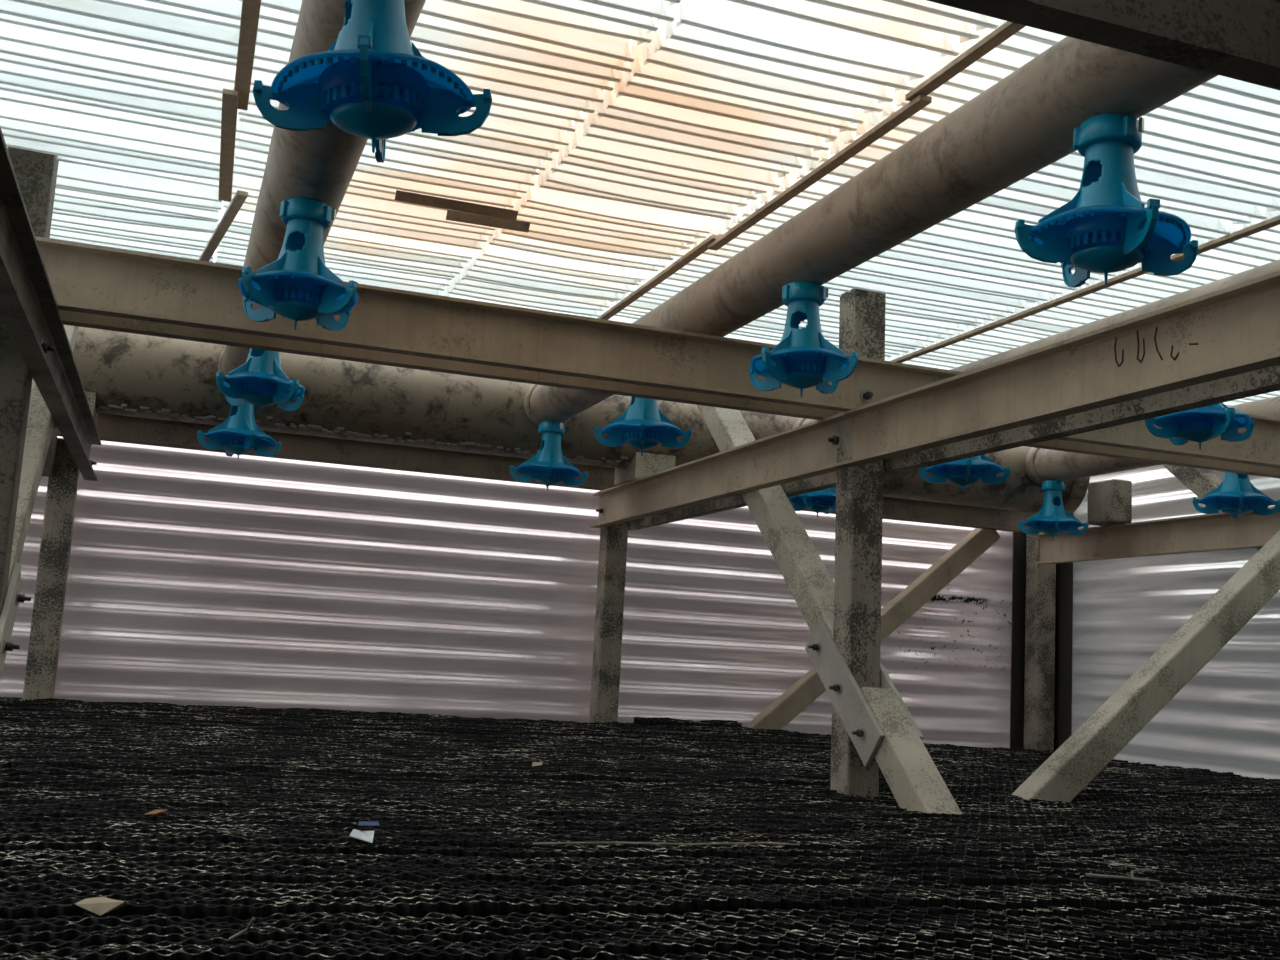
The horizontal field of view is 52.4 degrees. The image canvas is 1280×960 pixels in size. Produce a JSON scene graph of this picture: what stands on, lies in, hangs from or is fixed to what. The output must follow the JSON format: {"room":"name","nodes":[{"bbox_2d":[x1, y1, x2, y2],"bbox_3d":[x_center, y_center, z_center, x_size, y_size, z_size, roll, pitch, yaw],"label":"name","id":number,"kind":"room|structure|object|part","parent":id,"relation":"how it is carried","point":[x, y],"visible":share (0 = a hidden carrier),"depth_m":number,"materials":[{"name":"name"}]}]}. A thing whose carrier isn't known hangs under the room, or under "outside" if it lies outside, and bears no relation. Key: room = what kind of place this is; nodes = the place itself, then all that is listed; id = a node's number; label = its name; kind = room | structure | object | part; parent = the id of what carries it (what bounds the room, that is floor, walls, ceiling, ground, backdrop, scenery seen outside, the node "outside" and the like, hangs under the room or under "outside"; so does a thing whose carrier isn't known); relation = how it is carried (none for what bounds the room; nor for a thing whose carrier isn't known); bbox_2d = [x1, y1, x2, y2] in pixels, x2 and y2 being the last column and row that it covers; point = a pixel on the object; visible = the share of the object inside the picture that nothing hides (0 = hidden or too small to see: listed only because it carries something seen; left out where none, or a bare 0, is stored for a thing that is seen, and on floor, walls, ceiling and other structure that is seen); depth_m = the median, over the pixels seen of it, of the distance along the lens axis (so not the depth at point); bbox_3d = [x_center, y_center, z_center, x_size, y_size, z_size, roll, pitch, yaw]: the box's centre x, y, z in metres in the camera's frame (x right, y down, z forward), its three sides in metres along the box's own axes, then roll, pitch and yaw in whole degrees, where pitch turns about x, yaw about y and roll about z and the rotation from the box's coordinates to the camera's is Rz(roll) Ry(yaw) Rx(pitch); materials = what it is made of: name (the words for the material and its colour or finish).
{"room":"cooling tower interior","nodes":[
{"label":"cooling tower interior","id":0,"kind":"room"},
{"bbox_2d":[0,0,241,65],"bbox_3d":[-0.785,-0.946,1.625,0.648,0.091,1.701,6,-8,-19],"label":"drift eliminator","id":1,"kind":"object","parent":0,"point":[207,30],"visible":0.92,"depth_m":2.35,"materials":[{"name":"plastic"}]},
{"bbox_2d":[234,0,260,109],"bbox_3d":[-0.514,-0.859,1.794,0.030,0.012,1.810,6,-8,-19],"label":"batten","id":2,"kind":"object","parent":1,"relation":"attached to","point":[250,12],"visible":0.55,"depth_m":2.37,"materials":[{"name":"brown wood"}]},
{"bbox_2d":[218,88,238,201],"bbox_3d":[-0.904,-0.721,2.850,0.030,0.012,0.660,6,-8,-18],"label":"batten","id":3,"kind":"object","parent":2,"relation":"attached to","point":[229,97],"visible":1,"depth_m":2.78,"materials":[{"name":"brown wood"}]},
{"bbox_2d":[215,70,568,294],"bbox_3d":[-0.817,-0.657,3.705,0.732,0.117,2.196,6,-8,-19],"label":"drift eliminator","id":4,"kind":"object","parent":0,"point":[374,238],"depth_m":3.17,"materials":[{"name":"plastic"}]},
{"bbox_3d":[-0.443,-0.665,3.153,0.300,0.021,0.020,6,-8,-19],"label":"loose slat","id":5,"kind":"part","parent":4,"relation":"part of","materials":[{"name":"beige plastic"}]},
{"bbox_3d":[-0.380,-0.648,3.254,0.210,0.024,0.021,6,-8,-17],"label":"loose slat","id":6,"kind":"part","parent":4,"relation":"part of","materials":[{"name":"brown wood"}]},
{"bbox_2d":[253,0,680,131],"bbox_3d":[-0.162,-0.885,1.847,0.676,0.091,1.707,6,-8,-19],"label":"drift eliminator","id":7,"kind":"object","parent":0,"point":[545,63],"visible":0.62,"depth_m":2.38,"materials":[{"name":"plastic"}]},
{"bbox_2d":[0,436,1012,747],"bbox_3d":[-1.156,0.361,5.460,6.840,1.919,0.033,6,-8,-19],"label":"wall","id":8,"kind":"structure","parent":0,"point":[195,577],"depth_m":5.56,"materials":[{"name":"grey metal"}]},
{"bbox_2d":[1010,532,1026,748],"bbox_3d":[1.946,0.779,6.525,0.190,1.680,0.006,6,-8,-19],"label":"trim","id":9,"kind":"structure","parent":8,"relation":"attached to","point":[1019,539],"depth_m":6.50,"materials":[{"name":"black metal"}]},
{"bbox_2d":[438,116,779,317],"bbox_3d":[-0.289,-0.609,3.893,0.497,0.096,2.196,6,-8,-19],"label":"drift eliminator","id":10,"kind":"object","parent":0,"point":[601,213],"visible":0.58,"depth_m":3.31,"materials":[{"name":"plastic"}]},
{"bbox_2d":[597,234,719,319],"bbox_3d":[-0.121,-0.512,4.148,0.026,0.012,1.850,6,-8,-19],"label":"batten","id":11,"kind":"object","parent":10,"relation":"attached to","point":[702,247],"visible":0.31,"depth_m":3.64,"materials":[{"name":"brown wood"}]},
{"bbox_2d":[583,0,997,177],"bbox_3d":[0.388,-0.824,2.051,0.497,0.093,1.720,6,-8,-19],"label":"drift eliminator","id":12,"kind":"object","parent":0,"point":[759,84],"visible":0.97,"depth_m":2.43,"materials":[{"name":"plastic"}]},
{"bbox_2d":[592,166,1138,357],"bbox_3d":[0.452,-0.531,4.148,1.063,0.093,2.194,6,-8,-19],"label":"drift eliminator","id":13,"kind":"object","parent":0,"point":[967,267],"visible":0.29,"depth_m":3.61,"materials":[{"name":"plastic"}]},
{"bbox_2d":[891,215,1279,362],"bbox_3d":[1.239,-0.522,3.534,0.026,0.012,3.930,6,-8,-19],"label":"batten","id":14,"kind":"object","parent":13,"relation":"attached to","point":[1274,221],"visible":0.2,"depth_m":3.57,"materials":[{"name":"brown wood"}]},
{"bbox_2d":[794,16,1279,243],"bbox_3d":[1.128,-0.747,2.306,1.063,0.091,1.707,6,-8,-19],"label":"drift eliminator","id":15,"kind":"object","parent":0,"point":[1210,154],"visible":0.38,"depth_m":2.68,"materials":[{"name":"plastic"}]},
{"bbox_2d":[905,21,1024,100],"bbox_3d":[0.708,-0.778,1.890,0.026,0.012,1.170,6,-8,-19],"label":"batten","id":16,"kind":"object","parent":15,"relation":"attached to","point":[1008,29],"visible":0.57,"depth_m":2.26,"materials":[{"name":"wood"}]},
{"bbox_2d":[708,94,931,250],"bbox_3d":[0.357,-0.650,2.866,0.026,0.012,1.000,6,-8,-19],"label":"batten","id":17,"kind":"object","parent":16,"relation":"attached to","point":[921,101],"visible":1,"depth_m":2.74,"materials":[{"name":"brown wood"}]},
{"bbox_2d":[885,254,1253,369],"bbox_3d":[1.403,-0.433,4.494,0.958,0.098,2.188,6,-8,-19],"label":"drift eliminator","id":18,"kind":"object","parent":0,"point":[1147,288],"visible":0.18,"depth_m":3.87,"materials":[{"name":"plastic"}]},
{"bbox_2d":[1072,465,1279,778],"bbox_3d":[3.239,0.314,3.367,0.033,1.919,6.930,6,-8,-19],"label":"wall","id":19,"kind":"structure","parent":0,"point":[1226,718],"depth_m":5.74,"materials":[{"name":"grey metal"}]},
{"bbox_2d":[1054,512,1073,749],"bbox_3d":[2.071,0.775,6.447,0.006,1.680,0.220,6,-8,-19],"label":"trim","id":20,"kind":"structure","parent":19,"relation":"attached to","point":[1062,705],"depth_m":6.39,"materials":[{"name":"black metal"}]},
{"bbox_2d":[1191,197,1279,267],"bbox_3d":[2.081,-0.646,2.647,0.957,0.092,1.706,6,-8,-19],"label":"drift eliminator","id":21,"kind":"object","parent":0,"point":[1263,247],"visible":0.52,"depth_m":3.21,"materials":[{"name":"plastic"}]},
{"bbox_2d":[1223,390,1279,406],"bbox_3d":[2.284,-0.338,4.804,0.900,0.090,2.185,6,-8,-19],"label":"drift eliminator","id":22,"kind":"object","parent":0,"point":[1275,393],"visible":0.02,"depth_m":4.85,"materials":[{"name":"plastic"}]},
{"bbox_3d":[-0.022,0.958,2.092,6.880,0.060,6.970,6,-8,-19],"label":"floor","id":23,"kind":"structure","parent":0,"visible":0},
{"bbox_3d":[-0.014,0.817,2.112,6.780,0.225,6.870,6,-8,-19],"label":"trim","id":24,"kind":"structure","parent":23,"relation":"on","visible":0},
{"bbox_2d":[0,147,58,615],"bbox_3d":[-1.454,-0.041,2.933,0.100,1.530,0.100,6,-8,-19],"label":"post","id":25,"kind":"object","parent":24,"relation":"on","point":[36,172],"visible":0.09,"depth_m":2.92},
{"bbox_2d":[0,562,30,703],"bbox_3d":[-1.398,0.371,2.875,0.045,0.392,0.437,6,-8,-19],"label":"plate","id":26,"kind":"object","parent":25,"relation":"attached to","point":[13,597],"visible":1,"depth_m":2.93,"materials":[{"name":"metal"}]},
{"bbox_2d":[7,325,78,588],"bbox_3d":[-1.652,-0.130,3.519,0.100,0.980,1.123,6,-8,-19],"label":"diagonal brace","id":27,"kind":"object","parent":25,"relation":"attached to","point":[40,422],"visible":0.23,"depth_m":3.37,"materials":[{"name":"beige metal"}]},
{"bbox_2d":[0,127,100,480],"bbox_3d":[-0.954,-0.443,1.867,0.045,0.150,6.760,6,-8,-19],"label":"beam","id":28,"kind":"structure","parent":25,"relation":"attached to","point":[29,310],"depth_m":2.77,"materials":[{"name":"metal"}]},
{"bbox_2d":[54,390,97,427],"bbox_3d":[-2.055,-0.254,4.629,0.220,0.107,0.250,6,-8,-19],"label":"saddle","id":29,"kind":"object","parent":28,"relation":"on","point":[91,395],"visible":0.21,"depth_m":4.55,"materials":[{"name":"grey metal"}]},
{"bbox_2d":[0,21,235,261],"bbox_3d":[-1.464,-0.731,3.473,0.649,0.100,2.193,6,-8,-19],"label":"drift eliminator","id":30,"kind":"object","parent":25,"relation":"on","point":[134,134],"visible":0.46,"depth_m":2.90,"materials":[{"name":"plastic"}]},
{"bbox_2d":[198,190,247,261],"bbox_3d":[-1.107,-0.658,3.433,0.026,0.022,0.704,7,-9,-25],"label":"batten","id":31,"kind":"object","parent":30,"relation":"attached to","point":[239,198],"visible":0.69,"depth_m":3.36,"materials":[{"name":"wood"}]},
{"bbox_2d":[0,696,1279,959],"bbox_3d":[-0.311,0.748,2.976,6.746,0.215,5.056,6,-8,-19],"label":"fill media","id":32,"kind":"object","parent":24,"relation":"on","point":[263,806],"depth_m":2.35,"materials":[{"name":"black plastic"}]},
{"bbox_2d":[22,438,79,700],"bbox_3d":[-2.236,0.376,4.944,0.100,1.070,0.100,6,-8,-19],"label":"post","id":33,"kind":"object","parent":32,"relation":"on","point":[59,513],"visible":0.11,"depth_m":4.90,"materials":[{"name":"grey concrete"}]},
{"bbox_2d":[42,430,57,476],"bbox_3d":[-1.098,-0.459,1.816,0.045,0.150,6.760,6,-8,-19],"label":"beam","id":34,"kind":"structure","parent":33,"relation":"attached to","point":[48,470],"depth_m":4.81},
{"bbox_2d":[75,897,128,915],"bbox_3d":[-0.637,0.502,1.539,0.057,0.016,0.058,5,-8,-14],"label":"flake","id":35,"kind":"object","parent":32,"relation":"on","point":[99,906],"visible":1,"depth_m":1.52,"materials":[{"name":"beige"}]},
{"bbox_2d":[145,810,166,813],"bbox_3d":[-0.865,0.594,2.325,0.035,0.009,0.016,3,-8,4],"label":"dry leaf","id":36,"kind":"object","parent":32,"relation":"on","point":[153,811],"visible":1,"depth_m":2.32,"materials":[{"name":"brown plant"}]},
{"bbox_2d":[229,917,254,940],"bbox_3d":[-0.418,0.474,1.372,0.008,0.034,0.055,10,-10,-39],"label":"stem","id":37,"kind":"object","parent":32,"relation":"on","point":[247,929],"visible":1,"depth_m":1.37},
{"bbox_2d":[349,821,378,842],"bbox_3d":[-0.460,0.589,2.175,0.041,0.024,0.088,4,-8,-4],"label":"paper scrap","id":38,"kind":"object","parent":32,"relation":"on","point":[367,836],"visible":1,"depth_m":2.17,"materials":[{"name":"white paper"}]},
{"bbox_2d":[532,762,541,765],"bbox_3d":[-0.292,0.809,3.699,0.028,0.011,0.032,3,-8,-1],"label":"chip","id":39,"kind":"object","parent":32,"relation":"on","point":[533,763],"visible":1,"depth_m":3.70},
{"bbox_2d":[589,521,628,722],"bbox_3d":[-0.134,0.595,5.690,0.100,1.070,0.100,6,-8,-19],"label":"post","id":40,"kind":"object","parent":32,"relation":"on","point":[605,683],"visible":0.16,"depth_m":5.64,"materials":[{"name":"grey concrete"}]},
{"bbox_2d":[628,365,1279,530],"bbox_3d":[1.118,-0.223,2.635,0.045,0.150,6.820,6,-8,-19],"label":"beam","id":41,"kind":"structure","parent":40,"relation":"attached to","point":[1265,380],"depth_m":3.02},
{"bbox_2d":[533,841,799,845],"bbox_3d":[0.054,0.635,2.272,0.500,0.005,0.015,6,-8,-20],"label":"fill sheet","id":42,"kind":"object","parent":32,"relation":"on","point":[610,841],"visible":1,"depth_m":2.27,"materials":[{"name":"black plastic"}]},
{"bbox_3d":[0.209,1.096,5.649,0.490,0.117,0.081,6,-8,-19],"label":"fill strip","id":43,"kind":"part","parent":32,"relation":"part of","materials":[{"name":"black plastic"}]},
{"bbox_2d":[1086,868,1159,882],"bbox_3d":[0.820,0.671,2.226,0.115,0.008,0.154,1,-8,15],"label":"twig","id":44,"kind":"object","parent":32,"relation":"on","point":[1137,870],"visible":1,"depth_m":2.16,"materials":[{"name":"wood"}]},
{"bbox_2d":[830,288,885,798],"bbox_3d":[0.616,0.195,3.666,0.125,1.491,0.100,6,-8,-19],"label":"post","id":45,"kind":"object","parent":24,"relation":"on","point":[859,489],"visible":0.56,"depth_m":3.62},
{"bbox_2d":[35,236,1279,467],"bbox_3d":[-0.316,-0.361,3.306,6.780,0.150,0.045,6,-8,-19],"label":"beam","id":46,"kind":"structure","parent":45,"relation":"attached to","point":[84,278],"depth_m":3.30,"materials":[{"name":"metal"}]},
{"bbox_2d":[697,405,833,637],"bbox_3d":[0.425,0.086,4.257,0.100,0.980,1.123,6,-8,-19],"label":"diagonal brace","id":47,"kind":"object","parent":45,"relation":"attached to","point":[809,581],"visible":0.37,"depth_m":4.07,"materials":[{"name":"grey concrete"}]},
{"bbox_2d":[805,618,884,766],"bbox_3d":[0.542,0.573,3.564,0.045,0.392,0.437,6,-8,-19],"label":"plate","id":48,"kind":"object","parent":45,"relation":"attached to","point":[846,696],"visible":1,"depth_m":3.54,"materials":[{"name":"metal"}]},
{"bbox_2d":[880,661,922,739],"bbox_3d":[0.680,0.588,3.613,0.045,0.392,0.437,6,-8,-19],"label":"plate","id":49,"kind":"object","parent":45,"relation":"attached to","point":[885,681],"visible":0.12,"depth_m":3.55,"materials":[{"name":"metal"}]},
{"bbox_2d":[590,270,1279,527],"bbox_3d":[0.974,-0.238,2.583,0.045,0.150,6.820,6,-8,-19],"label":"beam","id":50,"kind":"structure","parent":45,"relation":"attached to","point":[1232,330],"depth_m":2.94,"materials":[{"name":"metal"}]},
{"bbox_2d":[614,452,675,484],"bbox_3d":[0.018,-0.038,5.363,0.170,0.107,0.255,6,-8,-19],"label":"saddle","id":51,"kind":"object","parent":50,"relation":"on","point":[647,464],"visible":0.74,"depth_m":5.25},
{"bbox_2d":[59,310,1279,478],"bbox_3d":[-0.369,-0.344,3.450,6.780,0.150,0.045,6,-8,-19],"label":"beam","id":52,"kind":"structure","parent":50,"relation":"on","point":[72,318],"depth_m":3.45,"materials":[{"name":"beige metal"}]},
{"bbox_2d":[927,0,1279,89],"bbox_3d":[0.383,-0.595,1.409,6.780,0.170,0.045,6,-8,-19],"label":"beam","id":53,"kind":"structure","parent":50,"relation":"on","point":[1235,39],"depth_m":1.46,"materials":[{"name":"brown wood"}]},
{"bbox_2d":[745,528,1000,728],"bbox_3d":[1.077,0.736,6.119,1.398,1.191,0.080,6,-8,-19],"label":"diagonal brace","id":54,"kind":"object","parent":24,"relation":"on","point":[808,688],"visible":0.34,"depth_m":6.17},
{"bbox_2d":[861,687,961,813],"bbox_3d":[0.685,0.733,3.335,0.100,0.384,0.428,6,-8,-19],"label":"diagonal brace","id":55,"kind":"object","parent":24,"relation":"on","point":[911,774],"visible":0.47,"depth_m":3.30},
{"bbox_2d":[1024,534,1055,750],"bbox_3d":[1.985,0.765,6.449,0.110,1.270,0.100,6,-8,-19],"label":"post","id":56,"kind":"object","parent":24,"relation":"on","point":[1039,688],"visible":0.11,"depth_m":6.40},
{"bbox_2d":[53,413,1053,532],"bbox_3d":[-1.068,-0.122,5.354,6.780,0.145,0.045,6,-8,-19],"label":"beam","id":57,"kind":"structure","parent":56,"relation":"attached to","point":[110,427],"depth_m":5.41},
{"bbox_2d":[1011,530,1279,802],"bbox_3d":[1.873,0.394,4.099,1.637,1.399,0.095,6,-8,-19],"label":"diagonal brace","id":58,"kind":"object","parent":24,"relation":"on","point":[1103,735],"visible":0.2,"depth_m":3.92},
{"bbox_3d":[2.747,0.416,4.423,0.100,1.490,0.100,6,-8,-19],"label":"post","id":59,"kind":"object","parent":24,"relation":"on","visible":0},
{"bbox_2d":[1033,506,1279,564],"bbox_3d":[3.117,-0.028,3.293,0.045,0.150,6.720,6,-8,-19],"label":"beam","id":60,"kind":"structure","parent":59,"relation":"attached to","point":[1219,531],"depth_m":5.63,"materials":[{"name":"beige metal"}]},
{"bbox_2d":[1087,479,1131,525],"bbox_3d":[2.132,0.104,5.906,0.105,0.194,0.180,6,-8,-19],"label":"support block","id":61,"kind":"object","parent":60,"relation":"on","point":[1109,502],"visible":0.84,"depth_m":5.84,"materials":[{"name":"grey concrete"}]},
{"bbox_2d":[1162,464,1261,549],"bbox_3d":[2.527,0.285,5.094,0.100,1.036,1.314,6,-8,-19],"label":"diagonal brace","id":62,"kind":"object","parent":59,"relation":"attached to","point":[1200,482],"visible":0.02,"depth_m":5.51,"materials":[{"name":"grey concrete"}]},
{"bbox_3d":[-3.175,-0.354,1.088,0.033,1.919,6.930,6,-8,-19],"label":"wall","id":63,"kind":"structure","parent":0,"visible":0},
{"bbox_2d":[73,327,1089,513],"bbox_3d":[-1.067,-0.338,5.007,6.490,0.398,0.398,6,-8,-19],"label":"pipe","id":64,"kind":"object","parent":63,"relation":"attached to","point":[130,374],"visible":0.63,"depth_m":4.91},
{"bbox_2d":[218,0,425,374],"bbox_3d":[-0.446,-0.714,2.034,0.193,0.193,5.743,6,-8,-19],"label":"pipe","id":65,"kind":"object","parent":64,"relation":"attached to","point":[316,164],"visible":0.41,"depth_m":2.46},
{"bbox_2d":[218,349,224,374],"bbox_3d":[-1.412,-0.404,4.662,0.193,0.193,0.058,6,-8,-19],"label":"socket","id":66,"kind":"object","parent":65,"relation":"attached to","point":[220,369],"depth_m":4.61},
{"bbox_2d":[197,402,280,459],"bbox_3d":[-1.406,-0.199,4.584,0.236,0.265,0.236,2,-8,11],"label":"spray nozzle","id":67,"kind":"object","parent":65,"relation":"attached to","point":[239,434],"visible":0.82,"depth_m":4.54,"materials":[{"name":"blue plastic"}]},
{"bbox_3d":[-1.408,-0.155,4.578,0.252,0.035,0.252,8,-11,-34],"label":"dish","id":68,"kind":"part","parent":67,"relation":"part of","materials":[{"name":"blue plastic"}]},
{"bbox_2d":[216,348,304,413],"bbox_3d":[-1.046,-0.314,3.607,0.236,0.265,0.236,5,-8,-11],"label":"spray nozzle","id":69,"kind":"object","parent":65,"relation":"attached to","point":[261,381],"visible":0.8,"depth_m":3.55,"materials":[{"name":"blue plastic"}]},
{"bbox_3d":[-1.048,-0.270,3.601,0.252,0.035,0.252,-1,-9,34],"label":"dish","id":70,"kind":"part","parent":69,"relation":"part of","materials":[{"name":"blue plastic"}]},
{"bbox_2d":[238,197,358,330],"bbox_3d":[-0.683,-0.430,2.620,0.236,0.265,0.236,5,-8,-15],"label":"spray nozzle","id":71,"kind":"object","parent":65,"relation":"attached to","point":[299,285],"visible":1,"depth_m":2.58,"materials":[{"name":"blue plastic"}]},
{"bbox_3d":[-0.685,-0.387,2.614,0.252,0.035,0.252,-2,-10,29],"label":"dish","id":72,"kind":"part","parent":71,"relation":"part of","materials":[{"name":"blue plastic"}]},
{"bbox_2d":[253,0,491,162],"bbox_3d":[-0.335,-0.545,1.656,0.236,0.266,0.236,-3,-10,39],"label":"spray nozzle","id":73,"kind":"object","parent":65,"relation":"attached to","point":[371,82],"visible":1,"depth_m":1.62,"materials":[{"name":"blue plastic"}]},
{"bbox_3d":[-0.337,-0.500,1.650,0.252,0.035,0.252,0,-6,-7],"label":"dish","id":74,"kind":"part","parent":73,"relation":"part of","materials":[{"name":"blue plastic"}]},
{"bbox_2d":[523,36,1217,427],"bbox_3d":[0.614,-0.604,2.410,0.193,0.193,5.743,6,-8,-19],"label":"pipe","id":75,"kind":"object","parent":64,"relation":"attached to","point":[1025,122],"visible":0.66,"depth_m":2.44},
{"bbox_2d":[523,384,569,427],"bbox_3d":[-0.352,-0.294,5.039,0.193,0.193,0.058,6,-8,-19],"label":"socket","id":76,"kind":"object","parent":75,"relation":"attached to","point":[530,414],"depth_m":4.99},
{"bbox_2d":[510,421,587,490],"bbox_3d":[-0.344,-0.088,4.960,0.236,0.265,0.236,-4,-10,41],"label":"spray nozzle","id":77,"kind":"object","parent":75,"relation":"attached to","point":[549,462],"visible":1,"depth_m":4.93,"materials":[{"name":"blue plastic"}]},
{"bbox_3d":[-0.346,-0.045,4.954,0.252,0.035,0.252,5,-8,-4],"label":"dish","id":78,"kind":"part","parent":77,"relation":"part of","materials":[{"name":"blue plastic"}]},
{"bbox_2d":[594,397,691,455],"bbox_3d":[0.011,-0.204,3.983,0.236,0.265,0.236,11,-11,-43],"label":"spray nozzle","id":79,"kind":"object","parent":75,"relation":"attached to","point":[643,421],"visible":0.77,"depth_m":3.95,"materials":[{"name":"blue plastic"}]},
{"bbox_3d":[0.009,-0.160,3.977,0.252,0.035,0.252,2,-7,0],"label":"dish","id":80,"kind":"part","parent":79,"relation":"part of","materials":[{"name":"blue plastic"}]},
{"bbox_2d":[749,281,858,397],"bbox_3d":[0.376,-0.320,2.996,0.236,0.265,0.236,3,-8,-2],"label":"spray nozzle","id":81,"kind":"object","parent":75,"relation":"attached to","point":[803,358],"visible":1,"depth_m":2.95,"materials":[{"name":"blue plastic"}]},
{"bbox_3d":[0.373,-0.277,2.990,0.252,0.035,0.252,-5,-11,42],"label":"dish","id":82,"kind":"part","parent":81,"relation":"part of","materials":[{"name":"blue plastic"}]},
{"bbox_2d":[1014,114,1197,287],"bbox_3d":[0.732,-0.433,2.035,0.236,0.265,0.236,-3,-10,39],"label":"spray nozzle","id":83,"kind":"object","parent":75,"relation":"attached to","point":[1106,227],"visible":1,"depth_m":2.01,"materials":[{"name":"blue plastic"}]},
{"bbox_3d":[0.729,-0.390,2.029,0.252,0.035,0.252,5,-8,-6],"label":"dish","id":84,"kind":"part","parent":83,"relation":"part of","materials":[{"name":"blue plastic"}]},
{"bbox_2d":[792,259,1279,427],"bbox_3d":[1.693,-0.491,2.793,0.193,0.193,5.743,6,-8,-19],"label":"pipe","id":85,"kind":"object","parent":64,"relation":"attached to","point":[1274,266],"visible":0.14,"depth_m":3.59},
{"bbox_2d":[792,418,804,427],"bbox_3d":[0.727,-0.182,5.422,0.193,0.193,0.058,6,-8,-19],"label":"socket","id":86,"kind":"object","parent":85,"relation":"attached to","point":[800,421],"depth_m":5.38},
{"bbox_2d":[787,487,835,517],"bbox_3d":[0.734,0.024,5.341,0.236,0.265,0.236,5,-8,-15],"label":"spray nozzle","id":87,"kind":"object","parent":85,"relation":"attached to","point":[826,498],"visible":0.39,"depth_m":5.28,"materials":[{"name":"blue plastic"}]},
{"bbox_3d":[0.732,0.067,5.335,0.252,0.035,0.252,0,-8,30],"label":"dish","id":88,"kind":"part","parent":87,"relation":"part of","materials":[{"name":"blue plastic"}]},
{"bbox_2d":[919,455,1009,491],"bbox_3d":[1.090,-0.092,4.366,0.236,0.265,0.236,9,-10,-35],"label":"spray nozzle","id":89,"kind":"object","parent":85,"relation":"attached to","point":[983,467],"visible":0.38,"depth_m":4.33,"materials":[{"name":"blue plastic"}]},
{"bbox_3d":[1.087,-0.048,4.360,0.252,0.035,0.252,1,-7,8],"label":"dish","id":90,"kind":"part","parent":89,"relation":"part of","materials":[{"name":"blue plastic"}]},
{"bbox_2d":[1145,403,1253,449],"bbox_3d":[1.454,-0.208,3.377,0.236,0.265,0.236,-3,-10,39],"label":"spray nozzle","id":91,"kind":"object","parent":85,"relation":"attached to","point":[1202,424],"visible":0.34,"depth_m":3.34,"materials":[{"name":"blue plastic"}]},
{"bbox_3d":[1.451,-0.164,3.371,0.252,0.035,0.252,3,-7,-7],"label":"dish","id":92,"kind":"part","parent":91,"relation":"part of","materials":[{"name":"blue plastic"}]},
{"bbox_2d":[1025,396,1279,486],"bbox_3d":[2.780,-0.378,3.180,0.193,0.193,5.743,6,-8,-19],"label":"pipe","id":93,"kind":"object","parent":64,"relation":"attached to","point":[1041,465],"visible":0.45,"depth_m":5.49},
{"bbox_2d":[1025,447,1043,486],"bbox_3d":[1.814,-0.068,5.808,0.193,0.193,0.058,6,-8,-19],"label":"socket","id":94,"kind":"object","parent":93,"relation":"attached to","point":[1032,470],"depth_m":5.76,"materials":[{"name":"grey metal"}]},
{"bbox_2d":[1018,480,1088,538],"bbox_3d":[1.821,0.137,5.728,0.236,0.265,0.236,8,-9,-33],"label":"spray nozzle","id":95,"kind":"object","parent":93,"relation":"attached to","point":[1050,516],"visible":1,"depth_m":5.70,"materials":[{"name":"blue plastic"}]},
{"bbox_3d":[1.818,0.180,5.722,0.252,0.035,0.252,1,-7,12],"label":"dish","id":96,"kind":"part","parent":95,"relation":"part of","materials":[{"name":"blue plastic"}]},
{"bbox_2d":[1192,472,1279,521],"bbox_3d":[2.181,0.022,4.755,0.236,0.265,0.236,7,-9,-27],"label":"spray nozzle","id":97,"kind":"object","parent":93,"relation":"attached to","point":[1234,493],"visible":0.69,"depth_m":4.71,"materials":[{"name":"blue plastic"}]},
{"bbox_3d":[2.179,0.066,4.749,0.252,0.035,0.252,1,-9,18],"label":"dish","id":98,"kind":"part","parent":97,"relation":"part of","materials":[{"name":"blue plastic"}]}
]}

